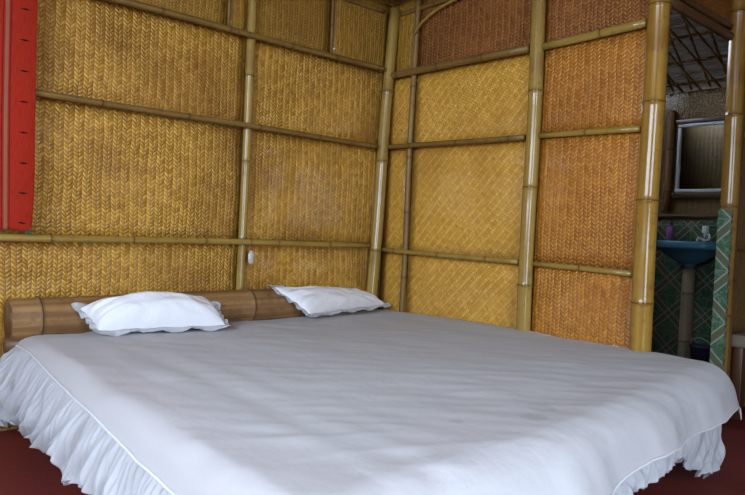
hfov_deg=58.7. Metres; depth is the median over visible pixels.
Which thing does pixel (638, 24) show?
bamboo rail
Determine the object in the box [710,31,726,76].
stick
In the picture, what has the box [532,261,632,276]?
bamboo rail
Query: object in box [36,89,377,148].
bamboo rail
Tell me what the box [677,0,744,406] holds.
wall
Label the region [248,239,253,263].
light switch
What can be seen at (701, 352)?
bucket
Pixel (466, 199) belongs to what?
wall
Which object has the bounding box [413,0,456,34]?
bamboo splint
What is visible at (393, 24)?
bamboo post
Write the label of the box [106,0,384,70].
bamboo rail
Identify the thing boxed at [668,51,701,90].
stick
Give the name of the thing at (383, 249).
bamboo rail
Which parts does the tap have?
spout, knob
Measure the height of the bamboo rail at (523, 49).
0.042 m
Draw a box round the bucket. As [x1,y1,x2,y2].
[689,337,709,362]
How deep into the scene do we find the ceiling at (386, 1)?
3.90 m
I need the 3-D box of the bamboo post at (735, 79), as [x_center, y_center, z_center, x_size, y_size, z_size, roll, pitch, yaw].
[1.744,-0.245,3.239,0.093,2.216,0.090,2,2,-1]
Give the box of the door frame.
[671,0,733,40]
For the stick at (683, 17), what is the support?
attached to the batten
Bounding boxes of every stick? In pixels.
[667,74,683,92]
[667,78,673,91]
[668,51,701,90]
[669,33,692,89]
[670,28,721,87]
[680,14,726,69]
[681,16,710,86]
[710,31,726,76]
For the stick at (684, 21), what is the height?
0.523 m
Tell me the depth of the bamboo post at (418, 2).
3.79 m
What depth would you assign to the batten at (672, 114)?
4.67 m
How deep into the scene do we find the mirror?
4.54 m
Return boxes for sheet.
[15,309,741,494]
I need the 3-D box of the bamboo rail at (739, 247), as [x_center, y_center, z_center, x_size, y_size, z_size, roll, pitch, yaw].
[2.212,0.010,3.700,1.090,0.033,0.035,1,2,-42]
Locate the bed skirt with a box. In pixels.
[0,347,724,494]
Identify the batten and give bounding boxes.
[227,0,231,25]
[329,0,334,52]
[658,214,717,217]
[663,110,675,209]
[666,78,725,87]
[668,54,727,65]
[669,31,709,40]
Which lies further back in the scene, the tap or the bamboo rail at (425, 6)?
the tap
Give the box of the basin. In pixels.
[656,240,715,269]
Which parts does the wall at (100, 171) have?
woven panel, woven panel, woven panel, woven panel, woven panel, woven panel, woven panel, woven panel, woven panel, woven panel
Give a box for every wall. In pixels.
[0,0,391,430]
[379,0,647,347]
[651,220,717,355]
[658,87,725,220]
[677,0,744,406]
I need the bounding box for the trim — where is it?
[709,209,732,370]
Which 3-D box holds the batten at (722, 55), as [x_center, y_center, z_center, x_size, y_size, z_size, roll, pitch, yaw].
[1.928,-1.230,4.495,0.029,0.029,1.560,1,2,-42]
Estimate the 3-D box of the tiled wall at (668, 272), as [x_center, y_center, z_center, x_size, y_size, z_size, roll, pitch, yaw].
[2.091,0.320,4.727,0.050,1.030,1.570,1,2,-42]
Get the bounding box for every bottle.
[666,216,674,240]
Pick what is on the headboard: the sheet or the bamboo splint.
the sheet
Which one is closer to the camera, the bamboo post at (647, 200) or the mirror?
the bamboo post at (647, 200)
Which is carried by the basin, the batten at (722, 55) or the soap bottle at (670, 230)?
the soap bottle at (670, 230)
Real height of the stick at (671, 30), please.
0.525 m
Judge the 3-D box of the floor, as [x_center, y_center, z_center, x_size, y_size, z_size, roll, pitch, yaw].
[0.774,0.906,1.683,6.200,0.080,4.700,1,2,-42]
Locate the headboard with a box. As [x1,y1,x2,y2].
[3,288,306,353]
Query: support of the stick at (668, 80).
attached to the batten
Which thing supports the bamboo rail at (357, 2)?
attached to the wall at (100, 171)
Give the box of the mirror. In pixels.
[671,116,724,198]
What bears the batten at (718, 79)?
attached to the wall
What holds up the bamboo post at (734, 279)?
on the floor
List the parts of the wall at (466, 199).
woven panel, woven panel, woven panel, woven panel, woven panel, woven panel, woven panel, woven panel, woven panel, woven panel, woven panel, woven panel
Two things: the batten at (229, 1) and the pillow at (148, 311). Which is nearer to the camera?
the pillow at (148, 311)
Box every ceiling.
[380,0,404,4]
[666,9,727,93]
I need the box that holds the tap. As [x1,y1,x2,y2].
[696,226,710,240]
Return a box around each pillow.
[71,291,232,335]
[267,284,390,316]
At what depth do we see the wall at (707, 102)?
4.62 m
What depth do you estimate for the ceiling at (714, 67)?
4.32 m
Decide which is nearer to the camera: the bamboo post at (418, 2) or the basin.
the bamboo post at (418, 2)
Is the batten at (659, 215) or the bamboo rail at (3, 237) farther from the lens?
the batten at (659, 215)
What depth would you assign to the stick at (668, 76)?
4.54 m
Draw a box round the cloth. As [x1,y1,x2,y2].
[0,0,37,234]
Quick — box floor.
[0,406,744,494]
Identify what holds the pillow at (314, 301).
on the sheet
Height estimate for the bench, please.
0.430 m
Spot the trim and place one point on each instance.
(725, 216)
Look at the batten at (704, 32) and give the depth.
4.09 m
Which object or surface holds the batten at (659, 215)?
attached to the wall at (707, 102)
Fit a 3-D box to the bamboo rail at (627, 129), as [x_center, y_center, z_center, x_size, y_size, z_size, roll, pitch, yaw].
[0.958,-0.514,2.955,0.031,0.031,0.494,1,3,-42]
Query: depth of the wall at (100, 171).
3.15 m
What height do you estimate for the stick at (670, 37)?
0.524 m
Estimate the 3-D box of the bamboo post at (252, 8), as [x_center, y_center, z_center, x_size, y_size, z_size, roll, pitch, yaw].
[-0.639,-0.352,3.317,0.051,2.216,0.052,2,2,-42]
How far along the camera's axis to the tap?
4.44 m
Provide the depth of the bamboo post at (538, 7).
3.14 m
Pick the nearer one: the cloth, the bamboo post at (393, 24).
the cloth
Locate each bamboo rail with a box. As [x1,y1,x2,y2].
[0,233,369,247]
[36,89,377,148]
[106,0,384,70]
[344,0,384,13]
[381,247,518,263]
[382,44,529,79]
[388,134,525,148]
[399,0,449,16]
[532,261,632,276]
[538,126,640,137]
[542,18,646,49]
[737,245,744,250]
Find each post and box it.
[236,0,256,289]
[364,7,399,310]
[399,0,420,311]
[516,0,545,330]
[629,0,671,351]
[677,269,695,358]
[719,0,744,423]
[727,89,744,377]
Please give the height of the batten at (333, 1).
0.385 m
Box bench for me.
[730,331,744,419]
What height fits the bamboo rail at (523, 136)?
0.034 m
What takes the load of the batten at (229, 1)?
attached to the wall at (100, 171)

